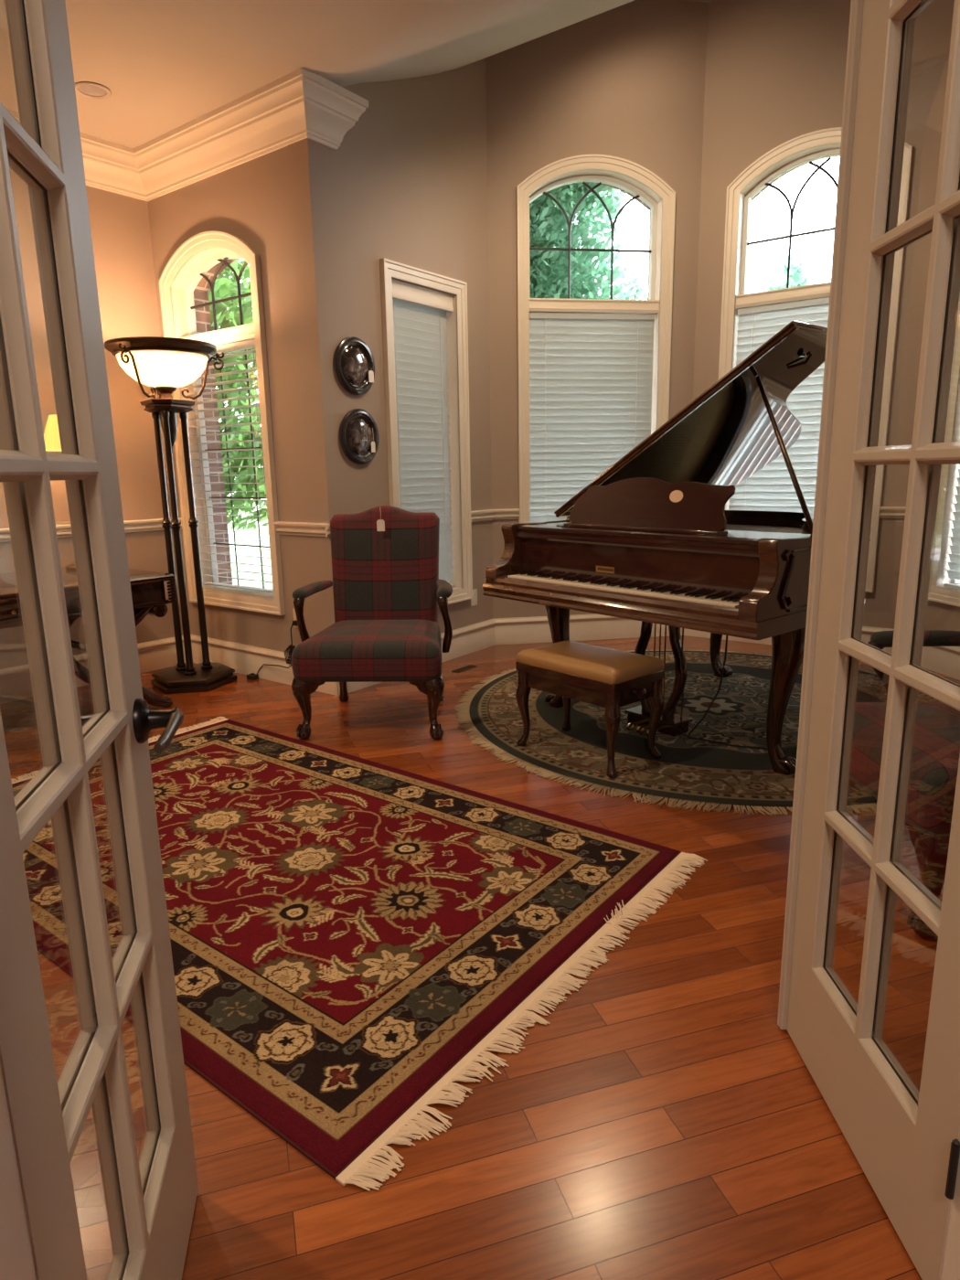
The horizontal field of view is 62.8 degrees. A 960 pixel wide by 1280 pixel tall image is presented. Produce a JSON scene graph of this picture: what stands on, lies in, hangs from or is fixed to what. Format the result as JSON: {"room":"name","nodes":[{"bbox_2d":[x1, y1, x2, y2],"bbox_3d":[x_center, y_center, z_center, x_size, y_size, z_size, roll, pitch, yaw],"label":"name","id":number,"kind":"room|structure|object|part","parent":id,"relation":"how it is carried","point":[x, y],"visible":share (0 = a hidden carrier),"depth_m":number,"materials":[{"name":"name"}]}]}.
{"room":"music room","nodes":[
{"label":"music room","id":0,"kind":"room"},
{"bbox_2d":[0,167,182,669],"bbox_3d":[-3.357,-1.120,3.691,0.150,3.300,4.120,9,16,38],"label":"wall","id":1,"kind":"structure","parent":0,"point":[120,224],"depth_m":4.85,"materials":[{"name":"beige paint"}]},
{"bbox_2d":[0,517,171,542],"bbox_3d":[-3.273,-0.437,3.780,0.036,0.075,4.000,9,16,38],"label":"trim","id":2,"kind":"structure","parent":1,"relation":"attached to","point":[143,525],"depth_m":5.03,"materials":[{"name":"beige paint"}]},
{"bbox_2d":[0,635,185,703],"bbox_3d":[-3.261,0.407,3.965,0.028,0.197,4.000,9,16,38],"label":"baseboard","id":3,"kind":"structure","parent":1,"relation":"attached to","point":[16,681],"depth_m":4.91,"materials":[{"name":"beige paint"}]},
{"bbox_2d":[8,67,368,201],"bbox_3d":[-2.568,-2.419,2.971,1.654,0.227,4.351,9,16,38],"label":"trim","id":4,"kind":"structure","parent":1,"relation":"attached to","point":[301,104],"depth_m":4.22,"materials":[{"name":"beige paint"}]},
{"bbox_2d":[193,258,237,584],"bbox_3d":[-1.473,-2.069,4.851,1.345,4.600,0.115,8,15,37],"label":"wall","id":5,"kind":"structure","parent":0,"point":[201,291],"depth_m":5.27,"materials":[{"name":"brick"}]},
{"bbox_2d":[147,145,318,651],"bbox_3d":[-1.473,-1.399,4.828,1.625,3.300,0.150,8,15,37],"label":"wall","id":6,"kind":"structure","parent":0,"point":[250,201],"depth_m":4.50,"materials":[{"name":"beige paint"}]},
{"bbox_2d":[158,230,285,615],"bbox_3d":[-1.561,-1.304,4.884,0.962,2.221,0.163,8,15,37],"label":"window","id":7,"kind":"structure","parent":6,"relation":"in","point":[178,281],"depth_m":4.88,"materials":[{"name":"beige paint"}]},
{"bbox_3d":[-1.563,-1.832,4.780,0.796,0.080,0.118,8,15,37],"label":"rail","id":8,"kind":"part","parent":7,"relation":"part of","materials":[{"name":"beige paint"}]},
{"bbox_3d":[-1.525,-1.315,4.931,0.796,2.055,0.042,8,15,37],"label":"sash","id":9,"kind":"part","parent":7,"relation":"part of","materials":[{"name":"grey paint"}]},
{"bbox_2d":[187,339,273,597],"bbox_3d":[-1.566,-1.046,4.936,0.762,1.515,0.071,8,15,37],"label":"window blind","id":10,"kind":"object","parent":7,"relation":"attached to","point":[249,344],"visible":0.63,"depth_m":4.89,"materials":[{"name":"white plastic"}]},
{"bbox_3d":[-1.548,-0.317,5.101,0.762,0.020,0.040,8,15,37],"label":"rail","id":11,"kind":"part","parent":10,"relation":"part of","materials":[{"name":"white plastic"}]},
{"bbox_3d":[-1.327,-1.464,4.617,0.015,0.531,0.017,-6,13,-22],"label":"pull cord","id":12,"kind":"part","parent":10,"relation":"part of","materials":[{"name":"white fabric"}]},
{"bbox_2d":[178,517,330,536],"bbox_3d":[-1.437,-0.699,4.841,1.528,0.075,0.036,8,15,37],"label":"trim","id":13,"kind":"structure","parent":6,"relation":"attached to","point":[301,528],"depth_m":4.53,"materials":[{"name":"beige paint"}]},
{"bbox_2d":[190,634,340,694],"bbox_3d":[-1.421,0.145,5.028,1.525,0.197,0.028,8,15,37],"label":"baseboard","id":14,"kind":"structure","parent":6,"relation":"attached to","point":[245,659],"depth_m":5.07,"materials":[{"name":"beige paint"}]},
{"bbox_2d":[292,608,298,628],"bbox_3d":[-1.097,-0.129,4.724,0.072,0.116,0.008,8,15,36],"label":"wall outlet","id":15,"kind":"object","parent":6,"relation":"attached to","point":[293,611],"visible":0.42,"depth_m":4.73,"materials":[{"name":"beige plastic"}]},
{"bbox_2d":[0,0,714,201],"bbox_3d":[-1.307,-2.912,2.022,11.500,1.110,14.500,8,15,35],"label":"ceiling","id":16,"kind":"structure","parent":0,"point":[165,65],"depth_m":3.60,"materials":[{"name":"beige paint"}]},
{"bbox_2d":[74,81,111,99],"bbox_3d":[-1.933,-2.740,3.922,0.176,0.010,0.176,-1,12,0],"label":"recessed light","id":17,"kind":"object","parent":16,"relation":"in","point":[90,90],"visible":0.94,"depth_m":3.92,"materials":[{"name":"beige paint"}]},
{"bbox_2d":[288,58,493,633],"bbox_3d":[-0.445,-2.034,4.843,0.150,4.500,1.651,8,15,35],"label":"wall","id":18,"kind":"structure","parent":0,"point":[406,184],"depth_m":4.53,"materials":[{"name":"beige paint"}]},
{"bbox_2d":[333,336,374,394],"bbox_3d":[-0.700,-1.541,4.420,0.031,0.312,0.312,8,15,35],"label":"wall plaque","id":19,"kind":"object","parent":18,"relation":"attached to","point":[353,359],"visible":1,"depth_m":4.40,"materials":[{"name":"black"}]},
{"bbox_3d":[-0.695,-1.540,4.417,0.019,0.212,0.212,8,15,35],"label":"convex glass","id":20,"kind":"part","parent":19,"relation":"part of","materials":[{"name":"brown glass"}]},
{"bbox_2d":[368,370,373,382],"bbox_3d":[-0.622,-1.515,4.500,0.004,0.077,0.042,8,15,35],"label":"price tag","id":21,"kind":"object","parent":19,"relation":"hanging from","point":[370,372],"visible":1,"depth_m":4.50,"materials":[{"name":"white paper"}]},
{"bbox_2d":[339,408,379,464],"bbox_3d":[-0.688,-1.165,4.510,0.031,0.312,0.312,8,15,35],"label":"wall plaque","id":22,"kind":"object","parent":18,"relation":"attached to","point":[357,434],"visible":1,"depth_m":4.49,"materials":[{"name":"black ceramic"}]},
{"bbox_3d":[-0.683,-1.165,4.506,0.019,0.212,0.212,8,15,35],"label":"convex glass","id":23,"kind":"part","parent":22,"relation":"part of","materials":[{"name":"brown glass"}]},
{"bbox_2d":[371,427,375,452],"bbox_3d":[-0.621,-1.161,4.569,0.004,0.137,0.034,8,15,35],"label":"price tag","id":24,"kind":"object","parent":22,"relation":"hanging from","point":[373,447],"visible":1,"depth_m":4.58,"materials":[{"name":"white paper"}]},
{"bbox_2d":[324,509,494,537],"bbox_3d":[-0.374,-0.757,5.025,0.036,0.075,1.624,8,15,35],"label":"trim","id":25,"kind":"structure","parent":18,"relation":"attached to","point":[477,515],"depth_m":5.52,"materials":[{"name":"beige paint"}]},
{"bbox_2d":[334,618,495,696],"bbox_3d":[-0.362,0.086,5.212,0.028,0.197,1.621,8,15,35],"label":"baseboard","id":26,"kind":"structure","parent":18,"relation":"attached to","point":[465,640],"depth_m":5.56,"materials":[{"name":"beige paint"}]},
{"bbox_2d":[379,257,472,607],"bbox_3d":[-0.365,-1.243,5.060,0.163,2.076,0.790,8,15,35],"label":"window","id":27,"kind":"structure","parent":18,"relation":"in","point":[456,324],"depth_m":5.17,"materials":[{"name":"beige paint"}]},
{"bbox_2d":[391,278,455,587],"bbox_3d":[-0.367,-1.244,5.061,0.080,1.900,0.616,8,15,35],"label":"window blind","id":28,"kind":"object","parent":27,"relation":"attached to","point":[420,328],"visible":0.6,"depth_m":5.04,"materials":[{"name":"white"}]},
{"bbox_2d":[470,588,477,606],"bbox_3d":[-0.041,-0.303,5.606,0.009,0.116,0.072,8,15,35],"label":"wall outlet","id":29,"kind":"object","parent":18,"relation":"attached to","point":[474,602],"visible":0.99,"depth_m":5.60,"materials":[{"name":"white plastic"}]},
{"bbox_2d":[0,635,959,1279],"bbox_3d":[-0.483,0.967,1.742,12.000,0.050,11.400,-1,12,0],"label":"floor","id":30,"kind":"structure","parent":0,"point":[663,1123],"depth_m":1.59,"materials":[{"name":"brown wood"}]},
{"bbox_2d":[0,566,175,707],"bbox_3d":[-2.478,0.100,3.987,0.904,0.763,1.574,9,16,38],"label":"writing desk","id":31,"kind":"object","parent":30,"relation":"on","point":[147,588],"visible":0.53,"depth_m":4.16,"materials":[{"name":"brown wood"}]},
{"bbox_3d":[-2.176,-0.132,3.651,0.008,0.083,0.360,9,16,38],"label":"drawer","id":32,"kind":"part","parent":31,"relation":"part of","materials":[{"name":"brown wood"}]},
{"bbox_2d":[43,414,75,569],"bbox_3d":[-2.312,-0.842,4.502,0.295,0.855,0.295,9,16,38],"label":"table lamp","id":33,"kind":"object","parent":31,"relation":"on","point":[51,435],"visible":0.09,"depth_m":4.32,"materials":[{"name":"gold metal"}]},
{"bbox_3d":[-2.318,-1.167,4.431,0.295,0.190,0.295,9,16,38],"label":"lamp shade","id":34,"kind":"part","parent":33,"relation":"part of","materials":[{"name":"yellow"}]},
{"bbox_3d":[-1.888,-0.213,4.001,0.008,0.083,0.360,9,16,38],"label":"drawer","id":35,"kind":"part","parent":31,"relation":"part of","materials":[{"name":"brown wood"}]},
{"bbox_2d":[104,336,298,693],"bbox_3d":[-1.626,-0.722,4.761,0.983,2.010,0.605,-3,12,-10],"label":"floor lamp","id":36,"kind":"object","parent":30,"relation":"on","point":[165,365],"visible":0.98,"depth_m":4.63,"materials":[{"name":"brown metal"}]},
{"bbox_3d":[-1.892,-1.486,4.355,0.015,0.268,0.258,3,13,18],"label":"scroll arm","id":37,"kind":"part","parent":36,"relation":"part of","materials":[{"name":"brown metal"}]},
{"bbox_3d":[-1.970,-1.561,4.707,0.015,0.268,0.258,-12,16,-41],"label":"scroll arm","id":38,"kind":"part","parent":36,"relation":"part of","materials":[{"name":"brown metal"}]},
{"bbox_3d":[-1.827,-1.560,4.546,0.500,0.190,0.500,-5,13,-20],"label":"lamp shade","id":39,"kind":"part","parent":36,"relation":"part of","materials":[{"name":"white glass"}]},
{"bbox_3d":[-1.825,-1.435,4.573,0.124,0.080,0.124,-5,13,-20],"label":"stem","id":40,"kind":"part","parent":36,"relation":"part of","materials":[{"name":"brown metal"}]},
{"bbox_3d":[-1.619,-1.543,4.596,0.258,0.268,0.015,-4,12,-12],"label":"scroll arm","id":41,"kind":"part","parent":36,"relation":"part of","materials":[{"name":"brown metal"}]},
{"bbox_2d":[246,672,258,680],"bbox_3d":[-1.451,0.230,5.017,0.077,0.037,0.073,-1,12,0],"label":"switch","id":42,"kind":"object","parent":36,"relation":"attached to","point":[251,676],"depth_m":5.00,"materials":[{"name":"black plastic"}]},
{"bbox_3d":[-1.259,0.060,4.851,0.431,0.396,0.053,8,15,35],"label":"power cord","id":43,"kind":"part","parent":36,"relation":"part of","materials":[{"name":"black rubber"}]},
{"bbox_2d":[10,716,707,1190],"bbox_3d":[-0.797,0.704,2.817,2.732,0.019,1.566,8,15,37],"label":"area rug","id":44,"kind":"object","parent":30,"relation":"on","point":[350,935],"visible":0.79,"depth_m":2.28,"materials":[{"name":"red carpet"}]},
{"bbox_2d":[291,505,452,739],"bbox_3d":[-0.531,-0.126,4.080,0.800,1.097,0.781,0,12,3],"label":"armchair","id":45,"kind":"object","parent":30,"relation":"on","point":[389,591],"visible":1,"depth_m":4.24,"materials":[{"name":"fabric"}]},
{"bbox_3d":[-0.897,-0.073,3.988,0.064,0.305,0.178,0,12,3],"label":"arm post","id":46,"kind":"part","parent":45,"relation":"part of","materials":[{"name":"brown wood"}]},
{"bbox_3d":[-0.827,0.322,3.848,0.168,0.330,0.109,0,12,3],"label":"leg","id":47,"kind":"part","parent":45,"relation":"part of","materials":[{"name":"brown wood"}]},
{"bbox_3d":[-0.879,-0.263,4.098,0.083,0.055,0.439,1,12,9],"label":"arm","id":48,"kind":"part","parent":45,"relation":"part of","materials":[{"name":"fabric"}]},
{"bbox_3d":[-0.777,0.203,4.443,0.057,0.310,0.125,-2,12,-6],"label":"leg","id":49,"kind":"part","parent":45,"relation":"part of","materials":[{"name":"brown wood"}]},
{"bbox_3d":[-0.531,0.032,4.059,0.727,0.208,0.672,0,12,3],"label":"seat","id":50,"kind":"part","parent":45,"relation":"part of","materials":[{"name":"fabric"}]},
{"bbox_2d":[376,519,384,531],"bbox_3d":[-0.529,-0.643,4.185,0.042,0.127,0.004,0,12,3],"label":"price tag","id":51,"kind":"object","parent":45,"relation":"hanging from","point":[380,523],"visible":1,"depth_m":4.19,"materials":[{"name":"white paper"}]},
{"bbox_3d":[-0.520,-0.384,4.325,0.600,0.697,0.193,0,12,3],"label":"backrest","id":52,"kind":"part","parent":45,"relation":"part of","materials":[{"name":"fabric"}]},
{"bbox_3d":[-0.254,0.318,3.819,0.168,0.330,0.109,0,12,3],"label":"leg","id":53,"kind":"part","parent":45,"relation":"part of","materials":[{"name":"brown wood"}]},
{"bbox_3d":[-0.184,-0.268,4.062,0.083,0.055,0.439,-2,12,-3],"label":"arm","id":54,"kind":"part","parent":45,"relation":"part of","materials":[{"name":"fabric"}]},
{"bbox_3d":[-0.175,-0.077,3.951,0.064,0.305,0.178,0,12,3],"label":"arm post","id":55,"kind":"part","parent":45,"relation":"part of","materials":[{"name":"brown wood"}]},
{"bbox_2d":[451,664,477,672],"bbox_3d":[-0.102,0.187,5.177,0.060,0.006,0.200,8,15,35],"label":"floor vent","id":56,"kind":"object","parent":30,"relation":"in","point":[464,668],"visible":1,"depth_m":5.16,"materials":[{"name":"brown metal"}]},
{"bbox_2d":[454,649,940,815],"bbox_3d":[1.250,0.358,4.265,2.779,0.011,2.777,-1,12,0],"label":"round rug","id":57,"kind":"object","parent":30,"relation":"on","point":[690,771],"visible":0.53,"depth_m":3.75,"materials":[{"name":"green carpet"}]},
{"bbox_2d":[515,640,664,778],"bbox_3d":[0.487,0.282,3.549,0.361,0.466,0.614,-12,16,-41],"label":"piano bench","id":58,"kind":"object","parent":57,"relation":"on","point":[609,678],"visible":1,"depth_m":3.39,"materials":[{"name":"brown leather"}]},
{"bbox_3d":[0.202,0.316,3.652,0.061,0.365,0.063,-12,16,-41],"label":"leg","id":59,"kind":"part","parent":58,"relation":"part of","materials":[{"name":"brown wood"}]},
{"bbox_3d":[0.425,0.270,3.848,0.061,0.365,0.063,-12,16,-41],"label":"leg","id":60,"kind":"part","parent":58,"relation":"part of","materials":[{"name":"brown wood"}]},
{"bbox_2d":[516,640,664,684],"bbox_3d":[0.484,0.084,3.506,0.357,0.061,0.579,-12,16,-41],"label":"cushion","id":61,"kind":"object","parent":58,"relation":"on","point":[585,663],"depth_m":3.39,"materials":[{"name":"brown leather"}]},
{"bbox_3d":[0.550,0.393,3.272,0.061,0.365,0.063,-12,16,-41],"label":"leg","id":62,"kind":"part","parent":58,"relation":"part of","materials":[{"name":"brown wood"}]},
{"bbox_3d":[0.676,0.224,3.319,0.048,0.048,0.042,-12,16,-41],"label":"height knob","id":63,"kind":"part","parent":58,"relation":"part of","materials":[{"name":"brown wood"}]},
{"bbox_3d":[0.774,0.347,3.467,0.061,0.365,0.063,-12,16,-41],"label":"leg","id":64,"kind":"part","parent":58,"relation":"part of","materials":[{"name":"brown wood"}]},
{"bbox_2d":[482,320,871,775],"bbox_3d":[1.318,-0.468,3.760,1.876,1.814,1.855,-11,16,-39],"label":"grand piano","id":65,"kind":"object","parent":57,"relation":"on","point":[651,539],"visible":0.86,"depth_m":3.42,"materials":[{"name":"brown wood"}]},
{"bbox_3d":[0.184,-0.442,3.950,0.358,0.290,0.075,-11,16,-39],"label":"arm","id":66,"kind":"part","parent":65,"relation":"part of","materials":[{"name":"brown wood"}]},
{"bbox_3d":[0.426,0.037,4.214,0.140,0.665,0.173,-11,16,-39],"label":"leg","id":67,"kind":"part","parent":65,"relation":"part of","materials":[{"name":"brown wood"}]},
{"bbox_3d":[0.559,-0.315,3.517,0.004,0.028,0.108,-11,16,-39],"label":"maker plate","id":68,"kind":"part","parent":65,"relation":"part of","materials":[{"name":"gold metal"}]},
{"bbox_3d":[0.623,-0.438,3.395,0.052,0.063,1.340,-11,16,-39],"label":"moulding","id":69,"kind":"part","parent":65,"relation":"part of","materials":[{"name":"brown wood"}]},
{"bbox_3d":[0.790,0.085,3.787,0.044,0.580,0.120,-11,16,-39],"label":"lyre post","id":70,"kind":"part","parent":65,"relation":"part of","materials":[{"name":"brown wood"}]},
{"bbox_2d":[563,522,727,535],"bbox_3d":[0.697,-0.488,3.449,0.075,0.017,0.840,-11,16,-39],"label":"shelf","id":71,"kind":"object","parent":65,"relation":"attached to","point":[657,528],"depth_m":3.35,"materials":[{"name":"brown wood"}]},
{"bbox_3d":[0.908,0.113,3.651,0.044,0.580,0.120,-11,16,-39],"label":"lyre post","id":72,"kind":"part","parent":65,"relation":"part of","materials":[{"name":"brown wood"}]},
{"bbox_3d":[0.814,-0.942,3.599,0.032,0.797,1.293,-11,16,-39],"label":"lid edge moulding","id":73,"kind":"part","parent":65,"relation":"part of","materials":[{"name":"brown wood"}]},
{"bbox_3d":[1.324,-1.037,4.021,1.346,0.778,1.280,-11,16,-39],"label":"lid","id":74,"kind":"part","parent":65,"relation":"part of","materials":[{"name":"black paint"}]},
{"bbox_3d":[1.468,-0.106,4.794,0.140,0.665,0.173,-11,16,-39],"label":"leg","id":75,"kind":"part","parent":65,"relation":"part of","materials":[{"name":"brown wood"}]},
{"bbox_3d":[1.325,-0.520,3.988,1.450,0.010,1.370,-11,16,-39],"label":"iron plate","id":76,"kind":"part","parent":65,"relation":"part of","materials":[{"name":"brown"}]},
{"bbox_3d":[1.091,-0.232,2.906,0.358,0.290,0.075,-11,16,-39],"label":"arm","id":77,"kind":"part","parent":65,"relation":"part of","materials":[{"name":"brown wood"}]},
{"bbox_3d":[1.261,0.228,3.268,0.140,0.665,0.173,-11,16,-39],"label":"leg","id":78,"kind":"part","parent":65,"relation":"part of","materials":[{"name":"brown wood"}]},
{"bbox_2d":[849,629,959,938],"bbox_3d":[1.555,0.203,2.394,0.781,1.097,0.800,-1,12,-2],"label":"armchair","id":79,"kind":"object","parent":30,"relation":"on","point":[935,752],"visible":0.43,"depth_m":2.20,"materials":[{"name":"fabric"}]},
{"bbox_3d":[1.422,0.155,2.749,0.178,0.305,0.064,-1,12,-2],"label":"arm post","id":80,"kind":"part","parent":79,"relation":"part of","materials":[{"name":"brown wood"}]},
{"bbox_3d":[1.504,0.350,2.424,0.672,0.208,0.727,-1,12,-2],"label":"seat","id":81,"kind":"part","parent":79,"relation":"part of","materials":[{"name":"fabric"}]},
{"bbox_3d":[1.569,-0.005,2.706,0.439,0.055,0.083,0,12,4],"label":"arm","id":82,"kind":"part","parent":79,"relation":"part of","materials":[{"name":"wood"}]},
{"bbox_3d":[1.237,0.646,2.183,0.109,0.330,0.168,-1,12,-2],"label":"leg","id":83,"kind":"part","parent":79,"relation":"part of","materials":[{"name":"brown wood"}]},
{"bbox_2d":[485,0,707,618],"bbox_3d":[0.792,-2.218,5.592,1.620,4.500,0.150,-3,12,-9],"label":"wall","id":84,"kind":"structure","parent":0,"point":[626,81],"depth_m":5.26,"materials":[{"name":"beige paint"}]},
{"bbox_2d":[492,508,519,520],"bbox_3d":[0.829,-0.940,5.774,1.500,0.075,0.036,-3,12,-9],"label":"trim","id":85,"kind":"structure","parent":84,"relation":"attached to","point":[510,513],"depth_m":5.67,"materials":[{"name":"beige paint"}]},
{"bbox_2d":[494,613,682,644],"bbox_3d":[0.843,-0.097,5.961,1.500,0.197,0.028,-3,12,-9],"label":"baseboard","id":86,"kind":"structure","parent":84,"relation":"attached to","point":[518,630],"depth_m":5.94,"materials":[{"name":"beige paint"}]},
{"bbox_2d":[516,154,675,522],"bbox_3d":[0.803,-1.853,5.644,1.110,2.891,0.163,-3,12,-9],"label":"window","id":87,"kind":"structure","parent":84,"relation":"in","point":[630,176],"depth_m":5.47,"materials":[{"name":"beige paint"}]},
{"bbox_2d":[529,312,654,522],"bbox_3d":[0.807,-1.412,5.727,0.910,1.815,0.066,-3,12,-9],"label":"window blind","id":88,"kind":"object","parent":87,"relation":"attached to","point":[591,374],"visible":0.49,"depth_m":5.66,"materials":[{"name":"white plastic"}]},
{"bbox_3d":[0.793,-1.866,5.702,0.944,2.725,0.042,-3,12,-9],"label":"sash","id":89,"kind":"part","parent":87,"relation":"part of","materials":[{"name":"grey paint"}]},
{"bbox_3d":[0.792,-2.349,5.549,0.944,0.085,0.118,-3,12,-9],"label":"rail","id":90,"kind":"part","parent":87,"relation":"part of","materials":[{"name":"beige paint"}]},
{"bbox_2d":[589,181,650,299],"bbox_3d":[0.768,-2.393,5.693,1.700,4.800,0.115,-3,12,-9],"label":"wall","id":91,"kind":"structure","parent":0,"point":[641,202],"depth_m":5.64,"materials":[{"name":"paint"}]},
{"bbox_2d":[751,160,817,201],"bbox_3d":[2.275,-2.342,5.339,1.700,4.800,0.115,8,15,35],"label":"wall","id":92,"kind":"structure","parent":0,"point":[776,179],"depth_m":5.39,"materials":[{"name":"paint"}]},
{"bbox_2d":[693,0,954,629],"bbox_3d":[2.197,-2.171,5.262,1.620,4.500,0.150,8,15,35],"label":"wall","id":93,"kind":"structure","parent":0,"point":[775,74],"depth_m":5.04,"materials":[{"name":"beige paint"}]},
{"bbox_2d":[683,626,894,653],"bbox_3d":[2.182,-0.052,5.647,1.500,0.197,0.028,8,15,35],"label":"baseboard","id":94,"kind":"structure","parent":93,"relation":"attached to","point":[867,632],"depth_m":5.74,"materials":[{"name":"beige paint"}]},
{"bbox_2d":[718,127,912,592],"bbox_3d":[2.188,-1.807,5.319,1.110,2.891,0.163,8,15,35],"label":"window","id":95,"kind":"structure","parent":93,"relation":"in","point":[809,147],"depth_m":5.22,"materials":[{"name":"beige paint"}]},
{"bbox_2d":[728,297,829,512],"bbox_3d":[2.184,-1.367,5.408,0.910,1.815,0.066,8,15,35],"label":"window blind","id":96,"kind":"object","parent":95,"relation":"attached to","point":[771,488],"visible":0.2,"depth_m":5.42,"materials":[{"name":"white plastic"}]},
{"bbox_3d":[2.186,-2.303,5.222,0.944,0.085,0.118,8,15,35],"label":"rail","id":97,"kind":"part","parent":95,"relation":"part of","materials":[{"name":"beige paint"}]},
{"bbox_3d":[2.223,-1.818,5.367,0.944,2.725,0.042,8,15,35],"label":"sash","id":98,"kind":"part","parent":95,"relation":"part of","materials":[{"name":"grey paint"}]},
{"bbox_2d":[879,506,906,518],"bbox_3d":[2.164,-0.896,5.461,1.500,0.075,0.036,8,15,35],"label":"trim","id":99,"kind":"structure","parent":93,"relation":"attached to","point":[885,512],"depth_m":5.10,"materials":[{"name":"beige paint"}]},
{"bbox_2d":[924,599,959,630],"bbox_3d":[2.955,-1.924,4.060,0.150,4.500,1.620,-3,12,-9],"label":"wall","id":100,"kind":"structure","parent":0,"point":[939,615],"depth_m":4.85,"materials":[{"name":"beige paint"}]},
{"bbox_2d":[920,646,959,680],"bbox_3d":[2.904,0.183,4.502,0.028,0.197,1.500,-3,12,-9],"label":"baseboard","id":101,"kind":"structure","parent":100,"relation":"attached to","point":[944,660],"depth_m":4.83,"materials":[{"name":"beige paint"}]},
{"bbox_2d":[928,295,959,607],"bbox_3d":[2.943,-1.143,4.224,0.163,2.031,1.110,-3,12,-9],"label":"window","id":102,"kind":"structure","parent":100,"relation":"in","point":[938,592],"depth_m":4.76,"materials":[{"name":"beige paint"}]},
{"bbox_2d":[943,469,959,589],"bbox_3d":[2.931,-1.144,4.227,0.066,1.855,0.910,-3,12,-9],"label":"window blind","id":103,"kind":"object","parent":102,"relation":"attached to","point":[954,557],"visible":0.96,"depth_m":4.77,"materials":[{"name":"white plastic"}]},
{"bbox_3d":[2.957,-0.248,4.423,0.040,0.020,0.910,-3,12,-9],"label":"rail","id":104,"kind":"part","parent":103,"relation":"part of","materials":[{"name":"white plastic"}]},
{"bbox_3d":[3.002,-1.146,4.234,0.042,1.865,0.944,-3,12,-9],"label":"sash","id":105,"kind":"part","parent":102,"relation":"part of","materials":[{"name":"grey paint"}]},
{"label":"outside","id":106,"kind":"structure","parent":0,"visible":0},
{"bbox_2d":[226,505,273,589],"bbox_3d":[-0.015,-0.857,12.604,60.000,0.100,65.000,-1,12,0],"label":"driveway","id":107,"kind":"structure","parent":106,"point":[245,535],"depth_m":17.49,"materials":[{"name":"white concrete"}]},
{"bbox_2d":[529,181,647,299],"bbox_3d":[0.112,-3.245,9.175,3.549,6.021,2.365,-1,12,0],"label":"maple tree","id":108,"kind":"object","parent":107,"relation":"on","point":[548,222],"visible":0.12,"depth_m":8.35,"materials":[{"name":"green plant"}]},
{"bbox_2d":[767,254,817,290],"bbox_3d":[7.888,-6.224,20.196,3.695,6.910,3.542,-6,13,-20],"label":"spruce tree","id":109,"kind":"object","parent":107,"relation":"on","point":[798,272],"visible":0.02,"depth_m":19.29,"materials":[{"name":"green plant"}]},
{"bbox_3d":[0.592,-0.554,0.762,5.130,3.300,1.871,-1,12,0],"label":"wall","id":110,"kind":"structure","parent":0,"visible":0},
{"bbox_2d":[0,0,198,1279],"bbox_3d":[-0.499,-0.134,0.872,0.176,2.454,0.620,-3,12,-10],"label":"door","id":111,"kind":"structure","parent":110,"relation":"in","point":[150,1201],"depth_m":0.99,"materials":[{"name":"beige paint"}]},
{"bbox_3d":[-0.592,0.127,1.185,0.056,0.069,0.062,-3,12,-10],"label":"handle","id":112,"kind":"part","parent":111,"relation":"part of","materials":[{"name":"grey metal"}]},
{"bbox_3d":[-0.493,0.122,1.203,0.056,0.069,0.062,-3,12,-10],"label":"handle","id":113,"kind":"part","parent":111,"relation":"part of","materials":[{"name":"grey metal"}]},
{"bbox_3d":[-0.458,0.132,1.161,0.023,0.031,0.128,-3,12,-10],"label":"lever","id":114,"kind":"part","parent":111,"relation":"part of","materials":[{"name":"silver metal"}]},
{"bbox_2d":[0,1063,959,1279],"bbox_3d":[0.155,-0.131,0.697,1.229,2.515,0.160,-5,13,-18],"label":"trim","id":115,"kind":"structure","parent":110,"relation":"attached to","point":[16,1260],"depth_m":0.65,"materials":[{"name":"beige paint"}]},
{"bbox_2d":[777,0,959,1279],"bbox_3d":[0.698,-0.239,1.259,0.059,2.454,0.643,-1,12,0],"label":"door","id":116,"kind":"structure","parent":110,"relation":"in","point":[901,1136],"depth_m":1.39,"materials":[{"name":"beige paint"}]},
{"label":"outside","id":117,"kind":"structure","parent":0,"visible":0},
{"bbox_3d":[-8.413,-0.690,12.250,11.200,0.010,11.700,-1,12,0],"label":"driveway","id":118,"kind":"object","parent":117,"visible":0},
{"bbox_2d":[208,258,267,531],"bbox_3d":[-5.572,-3.892,10.675,6.364,6.843,3.617,-1,12,0],"label":"leafy tree","id":119,"kind":"object","parent":118,"relation":"on","point":[225,286],"visible":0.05,"depth_m":10.65,"materials":[{"name":"green plant"}]}
]}

